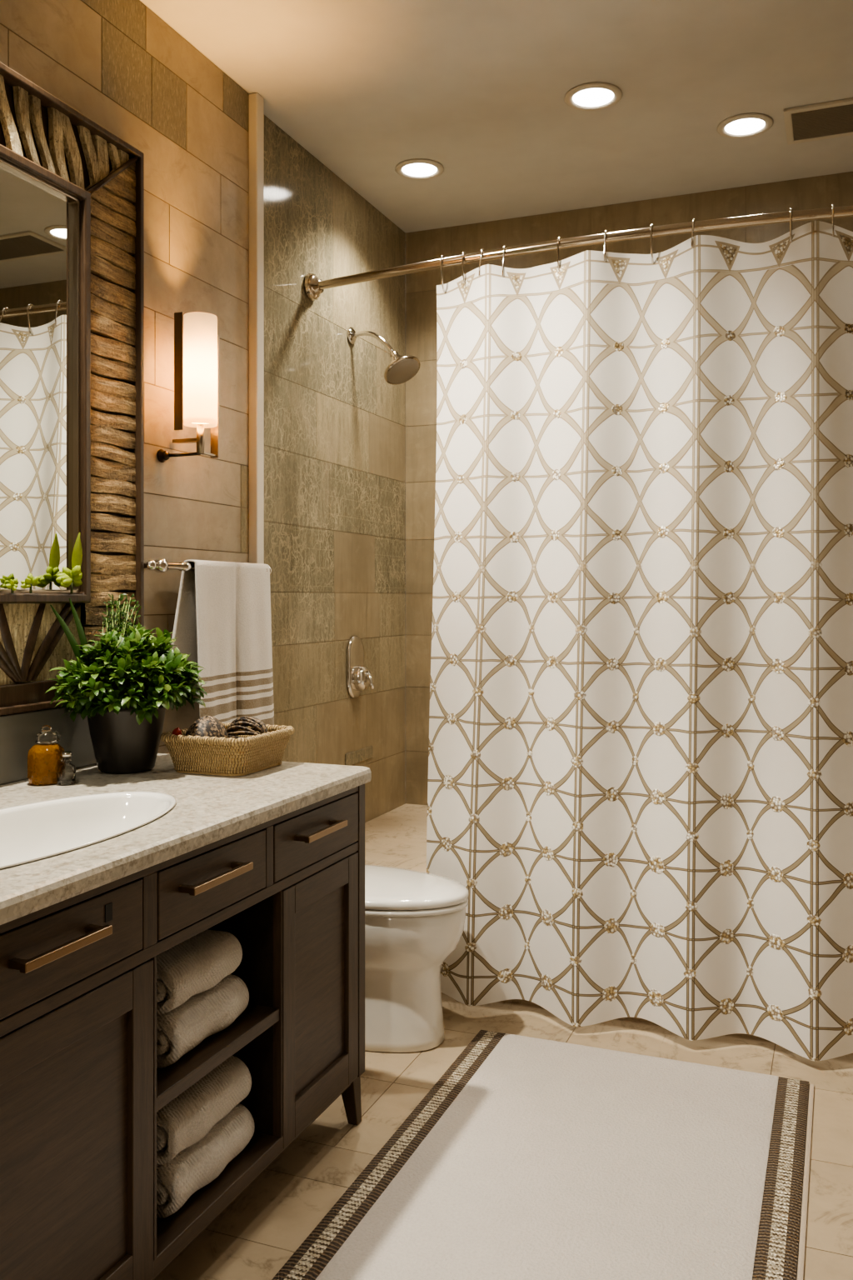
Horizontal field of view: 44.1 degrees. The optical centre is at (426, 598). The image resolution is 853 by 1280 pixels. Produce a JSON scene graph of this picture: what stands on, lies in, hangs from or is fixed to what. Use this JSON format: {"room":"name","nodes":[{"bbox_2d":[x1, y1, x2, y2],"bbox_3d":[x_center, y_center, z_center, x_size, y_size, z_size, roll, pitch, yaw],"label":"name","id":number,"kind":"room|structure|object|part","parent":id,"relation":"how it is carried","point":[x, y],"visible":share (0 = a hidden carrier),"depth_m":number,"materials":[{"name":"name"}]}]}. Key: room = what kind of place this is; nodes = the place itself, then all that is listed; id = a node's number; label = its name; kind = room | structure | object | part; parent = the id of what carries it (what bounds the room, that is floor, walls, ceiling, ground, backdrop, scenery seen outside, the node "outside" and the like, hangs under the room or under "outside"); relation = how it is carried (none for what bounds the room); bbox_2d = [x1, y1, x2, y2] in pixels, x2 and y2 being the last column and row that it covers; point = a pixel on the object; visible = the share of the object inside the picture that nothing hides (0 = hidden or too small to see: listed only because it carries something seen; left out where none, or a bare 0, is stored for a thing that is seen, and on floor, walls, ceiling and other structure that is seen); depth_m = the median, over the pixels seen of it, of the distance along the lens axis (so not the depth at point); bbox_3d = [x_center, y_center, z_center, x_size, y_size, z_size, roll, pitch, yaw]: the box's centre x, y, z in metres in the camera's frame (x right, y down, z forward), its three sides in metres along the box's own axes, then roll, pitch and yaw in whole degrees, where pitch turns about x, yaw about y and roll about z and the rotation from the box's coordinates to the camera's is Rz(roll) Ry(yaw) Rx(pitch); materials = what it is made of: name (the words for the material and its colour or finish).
{"room":"bathroom","nodes":[
{"label":"bathroom","id":0,"kind":"room"},
{"bbox_2d":[0,0,405,822],"bbox_3d":[-1.187,-0.165,1.886,0.031,2.930,6.040,0,0,21],"label":"wall","id":1,"kind":"structure","parent":0,"point":[335,427],"depth_m":3.63,"materials":[{"name":"tile"}]},
{"bbox_2d":[0,706,96,784],"bbox_3d":[-1.046,0.343,2.169,0.020,0.155,1.390,0,0,21],"label":"backsplash","id":2,"kind":"structure","parent":1,"relation":"attached to","point":[18,731],"depth_m":2.46,"materials":[{"name":"stone"}]},
{"bbox_2d":[0,61,144,714],"bbox_3d":[-1.034,-0.464,2.161,0.048,1.446,1.415,0,0,21],"label":"wall mirror","id":3,"kind":"object","parent":1,"relation":"attached to","point":[72,190],"visible":0.9,"depth_m":2.56,"materials":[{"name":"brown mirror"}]},
{"bbox_2d":[5,578,17,593],"bbox_3d":[-0.930,-0.029,2.362,0.027,0.034,0.036,0,0,-23],"label":"bud","id":4,"kind":"object","parent":3,"relation":"on","point":[12,585],"visible":1,"depth_m":2.35,"materials":[{"name":"green plant"}]},
{"bbox_2d":[20,573,38,593],"bbox_3d":[-0.907,-0.035,2.417,0.024,0.047,0.052,0,0,21],"label":"bud","id":5,"kind":"object","parent":3,"relation":"on","point":[26,583],"visible":1,"depth_m":2.41,"materials":[{"name":"green plant"}]},
{"bbox_3d":[-0.907,-0.022,2.417,0.005,0.021,0.006,0,0,21],"label":"stem","id":6,"kind":"part","parent":5,"relation":"part of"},
{"bbox_3d":[-1.040,0.225,2.163,0.030,0.060,1.403,0,0,21],"label":"rail","id":7,"kind":"part","parent":3,"relation":"part of","materials":[{"name":"brown wood"}]},
{"bbox_2d":[0,165,73,589],"bbox_3d":[-1.044,-0.502,2.165,0.006,1.005,0.991,0,0,21],"label":"mirror glass","id":8,"kind":"object","parent":3,"relation":"on","point":[37,215],"depth_m":2.48,"materials":[{"name":"white"}]},
{"bbox_3d":[-1.050,0.095,2.159,0.016,0.201,0.996,0,0,21],"label":"panel","id":9,"kind":"part","parent":3,"relation":"part of","materials":[{"name":"brown wood"}]},
{"bbox_3d":[-1.036,-0.497,2.154,0.042,1.019,1.009,0,0,21],"label":"molding","id":10,"kind":"part","parent":3,"relation":"part of","materials":[{"name":"brown wood"}]},
{"bbox_3d":[-1.040,-1.086,2.154,0.014,0.170,1.367,0,0,21],"label":"panel","id":11,"kind":"part","parent":3,"relation":"part of","materials":[{"name":"brown wood"}]},
{"bbox_2d":[55,532,82,593],"bbox_3d":[-0.863,-0.086,2.546,0.048,0.149,0.086,0,0,21],"label":"bud","id":12,"kind":"object","parent":3,"relation":"on","point":[67,577],"visible":1,"depth_m":2.54,"materials":[{"name":"green plant"}]},
{"bbox_3d":[-0.857,-0.029,2.545,0.005,0.034,0.006,0,0,21],"label":"stem","id":13,"kind":"part","parent":12,"relation":"part of","materials":[{"name":"green plant"}]},
{"bbox_3d":[-0.816,-0.463,2.712,0.017,1.425,0.202,0,0,21],"label":"panel","id":14,"kind":"part","parent":3,"relation":"part of","materials":[{"name":"brown wood"}]},
{"bbox_2d":[156,311,219,462],"bbox_3d":[-0.661,-0.589,2.983,0.141,0.415,0.152,0,0,21],"label":"wall sconce","id":15,"kind":"object","parent":1,"relation":"attached to","point":[196,337],"visible":1,"depth_m":2.94,"materials":[{"name":"white glass"}]},
{"bbox_3d":[-0.686,-0.405,2.962,0.102,0.018,0.018,0,0,-12],"label":"arm","id":16,"kind":"part","parent":15,"relation":"part of","materials":[{"name":"metal"}]},
{"bbox_3d":[-0.639,-0.449,2.976,0.022,0.082,0.022,0,0,21],"label":"stem","id":17,"kind":"part","parent":15,"relation":"part of","materials":[{"name":"metal"}]},
{"bbox_3d":[-0.639,-0.642,2.976,0.094,0.308,0.094,0,0,21],"label":"lamp shade","id":18,"kind":"part","parent":15,"relation":"part of","materials":[{"name":"white glass"}]},
{"bbox_2d":[144,558,272,574],"bbox_3d":[-0.643,-0.088,3.091,0.096,0.056,0.638,0,0,21],"label":"towel bar","id":19,"kind":"object","parent":1,"relation":"attached to","point":[159,565],"visible":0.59,"depth_m":2.83,"materials":[{"name":"silver metal"}]},
{"bbox_3d":[-0.741,-0.088,2.844,0.096,0.056,0.056,0,0,21],"label":"post","id":20,"kind":"part","parent":19,"relation":"part of","materials":[{"name":"silver metal"}]},
{"bbox_3d":[-0.619,-0.088,3.081,0.017,0.017,0.610,0,0,21],"label":"rail","id":21,"kind":"part","parent":19,"relation":"part of","materials":[{"name":"silver metal"}]},
{"bbox_2d":[170,559,274,732],"bbox_3d":[-0.587,0.168,3.135,0.085,0.554,0.519,0,0,21],"label":"hanging towel","id":22,"kind":"object","parent":19,"relation":"hanging from","point":[222,617],"visible":0.85,"depth_m":3.12,"materials":[{"name":"white fabric"}]},
{"bbox_2d":[248,93,264,564],"bbox_3d":[-0.574,-0.164,3.426,0.080,2.928,0.045,0,0,21],"label":"trim","id":23,"kind":"structure","parent":1,"relation":"attached to","point":[256,132],"depth_m":3.40,"materials":[{"name":"stone"}]},
{"bbox_2d":[345,745,372,765],"bbox_3d":[-0.271,0.635,4.243,0.006,0.050,0.252,0,0,21],"label":"trim","id":24,"kind":"structure","parent":1,"relation":"attached to","point":[351,758],"depth_m":4.23,"materials":[{"name":"tile"}]},
{"bbox_2d":[346,635,374,698],"bbox_3d":[-0.246,0.273,4.187,0.092,0.250,0.140,0,0,21],"label":"shower valve","id":25,"kind":"object","parent":1,"relation":"attached to","point":[359,677],"visible":1,"depth_m":4.16,"materials":[{"name":"silver metal"}]},
{"bbox_3d":[-0.281,0.273,4.201,0.015,0.250,0.140,0,0,21],"label":"plate","id":26,"kind":"part","parent":25,"relation":"part of","materials":[{"name":"silver metal"}]},
{"bbox_3d":[-0.226,0.323,4.177,0.050,0.075,0.026,0,0,31],"label":"lever","id":27,"kind":"part","parent":25,"relation":"part of","materials":[{"name":"silver metal"}]},
{"bbox_2d":[347,326,420,384],"bbox_3d":[-0.168,-0.956,4.114,0.291,0.236,0.148,0,0,21],"label":"shower nozzle","id":28,"kind":"object","parent":1,"relation":"attached to","point":[401,369],"visible":1,"depth_m":4.09,"materials":[{"name":"silver metal"}]},
{"bbox_3d":[-0.205,-1.002,4.144,0.175,0.105,0.019,0,0,18],"label":"arm","id":29,"kind":"part","parent":28,"relation":"part of","materials":[{"name":"silver metal"}]},
{"bbox_2d":[304,205,852,300],"bbox_3d":[0.709,-1.137,3.355,2.478,0.098,0.194,0,0,21],"label":"curtain rod","id":30,"kind":"object","parent":1,"relation":"attached to","point":[314,287],"visible":0.98,"depth_m":3.35,"materials":[{"name":"silver metal"}]},
{"bbox_2d":[440,255,444,292],"bbox_3d":[0.057,-1.100,3.574,0.006,0.123,0.049,0,0,21],"label":"curtain hook","id":31,"kind":"object","parent":30,"relation":"attached to","point":[442,257],"visible":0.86,"depth_m":3.56,"materials":[{"name":"silver metal"}]},
{"bbox_2d":[461,251,466,284],"bbox_3d":[0.129,-1.107,3.535,0.006,0.110,0.049,0,0,21],"label":"curtain hook","id":32,"kind":"object","parent":30,"relation":"attached to","point":[463,252],"visible":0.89,"depth_m":3.52,"materials":[{"name":"silver metal"}]},
{"bbox_2d":[478,248,485,275],"bbox_3d":[0.185,-1.111,3.496,0.006,0.100,0.067,0,0,21],"label":"curtain hook","id":33,"kind":"object","parent":30,"relation":"attached to","point":[482,249],"visible":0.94,"depth_m":3.48,"materials":[{"name":"silver metal"}]},
{"bbox_2d":[502,245,507,276],"bbox_3d":[0.259,-1.106,3.463,0.006,0.112,0.058,0,0,21],"label":"curtain hook","id":34,"kind":"object","parent":30,"relation":"attached to","point":[504,246],"visible":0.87,"depth_m":3.44,"materials":[{"name":"silver metal"}]},
{"bbox_2d":[557,236,561,270],"bbox_3d":[0.428,-1.105,3.386,0.006,0.112,0.049,0,0,21],"label":"curtain hook","id":35,"kind":"object","parent":30,"relation":"attached to","point":[559,237],"visible":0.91,"depth_m":3.37,"materials":[{"name":"silver metal"}]},
{"bbox_2d":[604,230,609,261],"bbox_3d":[0.567,-1.108,3.322,0.006,0.107,0.056,0,0,21],"label":"curtain hook","id":36,"kind":"object","parent":30,"relation":"attached to","point":[606,231],"visible":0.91,"depth_m":3.30,"materials":[{"name":"silver metal"}]},
{"bbox_2d":[426,220,852,1061],"bbox_3d":[0.883,0.089,3.137,1.921,2.379,0.314,0,0,21],"label":"shower curtain","id":37,"kind":"object","parent":30,"relation":"hanging from","point":[640,787],"visible":0.99,"depth_m":3.18,"materials":[{"name":"white fabric"}]},
{"bbox_2d":[650,223,654,263],"bbox_3d":[0.701,-1.102,3.271,0.006,0.120,0.049,0,0,21],"label":"curtain hook","id":38,"kind":"object","parent":30,"relation":"attached to","point":[652,224],"visible":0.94,"depth_m":3.26,"materials":[{"name":"silver metal"}]},
{"bbox_2d":[690,218,695,246],"bbox_3d":[0.814,-1.112,3.215,0.006,0.100,0.075,0,0,21],"label":"curtain hook","id":39,"kind":"object","parent":30,"relation":"attached to","point":[693,219],"visible":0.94,"depth_m":3.20,"materials":[{"name":"silver metal"}]},
{"bbox_2d":[790,207,792,241],"bbox_3d":[1.086,-1.107,3.136,0.006,0.108,0.056,0,0,21],"label":"curtain hook","id":40,"kind":"object","parent":30,"relation":"attached to","point":[791,209],"visible":0.98,"depth_m":3.11,"materials":[{"name":"silver metal"}]},
{"bbox_2d":[832,204,834,235],"bbox_3d":[1.197,-1.110,3.103,0.006,0.103,0.057,0,0,21],"label":"curtain hook","id":41,"kind":"object","parent":30,"relation":"attached to","point":[832,204],"visible":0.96,"depth_m":3.08,"materials":[{"name":"silver metal"}]},
{"bbox_2d":[139,0,852,232],"bbox_3d":[-0.079,-1.680,1.450,2.750,0.100,6.240,0,0,21],"label":"ceiling","id":42,"kind":"structure","parent":0,"point":[477,89],"depth_m":3.37,"materials":[{"name":"paint"}]},
{"bbox_2d":[395,158,444,179],"bbox_3d":[-0.027,-1.625,3.998,0.186,0.008,0.186,0,0,21],"label":"recessed light","id":43,"kind":"object","parent":42,"relation":"in","point":[417,168],"visible":1,"depth_m":3.99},
{"bbox_2d":[564,82,622,110],"bbox_3d":[0.541,-1.625,3.420,0.186,0.008,0.186,0,0,21],"label":"recessed light","id":44,"kind":"object","parent":42,"relation":"in","point":[590,96],"visible":1,"depth_m":3.41,"materials":[{"name":"white"}]},
{"bbox_2d":[717,112,773,138],"bbox_3d":[1.097,-1.625,3.631,0.186,0.008,0.186,0,0,21],"label":"recessed light","id":45,"kind":"object","parent":42,"relation":"in","point":[745,125],"visible":1,"depth_m":3.62,"materials":[{"name":"white"}]},
{"bbox_2d":[784,98,852,144],"bbox_3d":[1.448,-1.624,3.554,0.450,0.012,0.275,0,0,21],"label":"ceiling vent","id":46,"kind":"object","parent":42,"relation":"in","point":[832,119],"visible":1,"depth_m":3.58,"materials":[{"name":"metal"}]},
{"bbox_2d":[154,992,852,1279],"bbox_3d":[-0.047,1.301,1.437,2.480,0.002,6.040,0,0,21],"label":"floor","id":47,"kind":"structure","parent":0,"point":[258,1232],"depth_m":2.53,"materials":[{"name":"tile"}]},
{"bbox_2d":[0,783,364,1279],"bbox_3d":[-0.702,0.879,2.085,0.701,0.841,1.405,0,0,21],"label":"vanity cabinet","id":48,"kind":"object","parent":47,"relation":"on","point":[82,1088],"visible":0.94,"depth_m":1.80,"materials":[{"name":"brown wood"}]},
{"bbox_3d":[-0.546,0.521,1.577,0.038,0.014,0.190,0,0,21],"label":"handle","id":49,"kind":"part","parent":48,"relation":"part of","materials":[{"name":"brown metal"}]},
{"bbox_3d":[-0.572,0.894,1.602,0.007,0.420,0.370,0,0,21],"label":"door panel","id":50,"kind":"part","parent":48,"relation":"part of","materials":[{"name":"brown wood"}]},
{"bbox_3d":[-0.575,0.536,1.582,0.021,0.119,0.456,0,0,21],"label":"drawer","id":51,"kind":"part","parent":48,"relation":"part of","materials":[{"name":"brown wood"}]},
{"bbox_3d":[-0.569,0.897,1.596,0.021,0.549,0.486,0,0,21],"label":"door","id":52,"kind":"part","parent":48,"relation":"part of","materials":[{"name":"brown wood"}]},
{"bbox_3d":[-0.428,0.466,1.958,0.022,0.016,1.369,0,0,21],"label":"rail","id":53,"kind":"part","parent":48,"relation":"part of","materials":[{"name":"brown wood"}]},
{"bbox_3d":[-0.428,0.609,1.958,0.022,0.022,1.369,0,0,21],"label":"rail","id":54,"kind":"part","parent":48,"relation":"part of","materials":[{"name":"brown wood"}]},
{"bbox_2d":[0,706,371,924],"bbox_3d":[-0.720,0.361,2.081,0.690,0.193,1.465,0,0,21],"label":"countertop","id":55,"kind":"structure","parent":48,"relation":"on","point":[207,809],"depth_m":2.23,"materials":[{"name":"stone"}]},
{"bbox_2d":[27,725,64,785],"bbox_3d":[-0.864,0.354,2.395,0.077,0.131,0.086,0,0,21],"label":"soap bottle","id":56,"kind":"object","parent":55,"relation":"on","point":[44,757],"visible":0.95,"depth_m":2.36,"materials":[{"name":"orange glass"}]},
{"bbox_3d":[-0.851,0.316,2.421,0.008,0.026,0.025,0,0,37],"label":"spout","id":57,"kind":"part","parent":56,"relation":"part of","materials":[{"name":"clear glass"}]},
{"bbox_2d":[56,750,75,785],"bbox_3d":[-0.813,0.382,2.378,0.041,0.074,0.041,0,0,21],"label":"glass bottle","id":58,"kind":"object","parent":55,"relation":"on","point":[66,772],"visible":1,"depth_m":2.37,"materials":[{"name":"clear glass"}]},
{"bbox_2d":[0,791,176,869],"bbox_3d":[-0.732,0.495,1.874,0.364,0.162,0.828,0,0,21],"label":"sink","id":59,"kind":"object","parent":55,"relation":"in","point":[37,831],"visible":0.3,"depth_m":2.16,"materials":[{"name":"ceramic"}]},
{"bbox_2d":[45,593,207,773],"bbox_3d":[-0.694,0.203,2.562,0.286,0.432,0.485,0,0,21],"label":"potted plant","id":60,"kind":"object","parent":55,"relation":"on","point":[125,684],"visible":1,"depth_m":2.50,"materials":[{"name":"green plant"}]},
{"bbox_3d":[-0.734,0.337,2.579,0.192,0.164,0.192,0,0,21],"label":"pot","id":61,"kind":"part","parent":60,"relation":"part of","materials":[{"name":"black ceramic"}]},
{"bbox_2d":[160,722,294,776],"bbox_3d":[-0.488,0.372,2.608,0.249,0.095,0.274,0,0,21],"label":"woven basket","id":62,"kind":"object","parent":55,"relation":"on","point":[232,757],"visible":0.9,"depth_m":2.50,"materials":[{"name":"beige wicker"}]},
{"bbox_2d":[172,726,181,735],"bbox_3d":[-0.606,0.326,2.558,0.024,0.027,0.023,0,0,21],"label":"pod","id":63,"kind":"object","parent":62,"relation":"in","point":[177,731],"visible":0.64,"depth_m":2.55,"materials":[{"name":"red plant"}]},
{"bbox_2d":[185,715,229,738],"bbox_3d":[-0.536,0.348,2.582,0.105,0.122,0.123,0,0,21],"label":"seed pod","id":64,"kind":"object","parent":62,"relation":"in","point":[209,726],"visible":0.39,"depth_m":2.55,"materials":[{"name":"brown plant"}]},
{"bbox_2d":[226,715,269,739],"bbox_3d":[-0.452,0.353,2.659,0.122,0.113,0.089,0,0,21],"label":"bundle","id":65,"kind":"object","parent":62,"relation":"in","point":[241,722],"visible":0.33,"depth_m":2.63,"materials":[{"name":"brown plant"}]},
{"bbox_2d":[156,974,249,1068],"bbox_3d":[-0.645,0.821,2.139,0.516,0.093,0.271,0,0,21],"label":"folded towel","id":66,"kind":"object","parent":48,"relation":"on","point":[206,1013],"visible":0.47,"depth_m":2.02,"materials":[{"name":"beige fabric"}]},
{"bbox_2d":[156,929,242,1014],"bbox_3d":[-0.650,0.729,2.138,0.508,0.091,0.250,0,0,21],"label":"folded towel","id":67,"kind":"object","parent":66,"relation":"on","point":[196,965],"visible":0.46,"depth_m":2.04,"materials":[{"name":"beige fabric"}]},
{"bbox_2d":[156,1103,254,1218],"bbox_3d":[-0.639,1.095,2.146,0.524,0.093,0.293,0,0,21],"label":"folded towel","id":68,"kind":"object","parent":48,"relation":"on","point":[197,1165],"visible":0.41,"depth_m":2.02,"materials":[{"name":"beige fabric"}]},
{"bbox_2d":[156,1055,251,1164],"bbox_3d":[-0.642,0.998,2.146,0.520,0.101,0.275,0,0,21],"label":"folded towel","id":69,"kind":"object","parent":68,"relation":"on","point":[187,1119],"visible":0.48,"depth_m":2.01,"materials":[{"name":"beige fabric"}]},
{"bbox_3d":[-0.407,0.536,2.006,0.021,0.119,0.367,0,0,21],"label":"drawer","id":70,"kind":"part","parent":48,"relation":"part of","materials":[{"name":"brown wood"}]},
{"bbox_3d":[-0.392,0.521,1.969,0.038,0.014,0.200,0,0,21],"label":"handle","id":71,"kind":"part","parent":48,"relation":"part of","materials":[{"name":"brown metal"}]},
{"bbox_2d":[156,1003,279,1111],"bbox_3d":[-0.692,0.882,2.151,0.647,0.026,0.436,0,0,21],"label":"shelf","id":72,"kind":"object","parent":48,"relation":"attached to","point":[174,1079],"depth_m":2.03,"materials":[{"name":"brown wood"}]},
{"bbox_3d":[-0.252,0.536,2.401,0.021,0.119,0.410,0,0,21],"label":"drawer","id":73,"kind":"part","parent":48,"relation":"part of","materials":[{"name":"brown wood"}]},
{"bbox_3d":[-0.251,0.890,2.419,0.007,0.418,0.275,0,0,21],"label":"door panel","id":74,"kind":"part","parent":48,"relation":"part of","materials":[{"name":"brown wood"}]},
{"bbox_3d":[-0.245,0.897,2.418,0.021,0.549,0.373,0,0,21],"label":"door","id":75,"kind":"part","parent":48,"relation":"part of","materials":[{"name":"brown wood"}]},
{"bbox_3d":[-0.235,0.521,2.366,0.038,0.014,0.190,0,0,21],"label":"handle","id":76,"kind":"part","parent":48,"relation":"part of","materials":[{"name":"brown metal"}]},
{"bbox_3d":[-0.191,1.236,2.608,0.047,0.126,0.047,0,0,21],"label":"leg","id":77,"kind":"part","parent":48,"relation":"part of","materials":[{"name":"brown wood"}]},
{"bbox_2d":[365,864,468,1052],"bbox_3d":[-0.228,0.935,3.180,0.738,0.730,0.412,0,0,21],"label":"toilet","id":78,"kind":"object","parent":47,"relation":"on","point":[414,920],"visible":0.29,"depth_m":3.02,"materials":[{"name":"ceramic"}]},
{"bbox_3d":[-0.172,0.886,3.158,0.616,0.016,0.392,0,0,21],"label":"seat","id":79,"kind":"part","parent":78,"relation":"part of","materials":[{"name":"plastic"}]},
{"bbox_3d":[-0.173,0.859,3.158,0.622,0.031,0.394,0,0,21],"label":"lid","id":80,"kind":"part","parent":78,"relation":"part of","materials":[{"name":"plastic"}]},
{"bbox_2d":[271,1030,814,1279],"bbox_3d":[0.279,1.293,2.171,0.937,0.012,1.745,0,0,21],"label":"bath rug","id":81,"kind":"object","parent":47,"relation":"on","point":[528,1158],"visible":1,"depth_m":2.35,"materials":[{"name":"white fabric"}]},
{"bbox_2d":[365,803,764,1039],"bbox_3d":[0.862,1.105,3.743,2.476,0.389,1.080,0,0,21],"label":"bathtub","id":82,"kind":"object","parent":47,"relation":"on","point":[397,837],"visible":0.02,"depth_m":3.98,"materials":[{"name":"tile"}]},
{"bbox_2d":[405,171,852,804],"bbox_3d":[1.061,-0.165,4.248,2.480,2.930,0.002,0,0,21],"label":"wall","id":83,"kind":"structure","parent":0,"point":[820,192],"depth_m":4.65,"materials":[{"name":"tile"}]}
]}

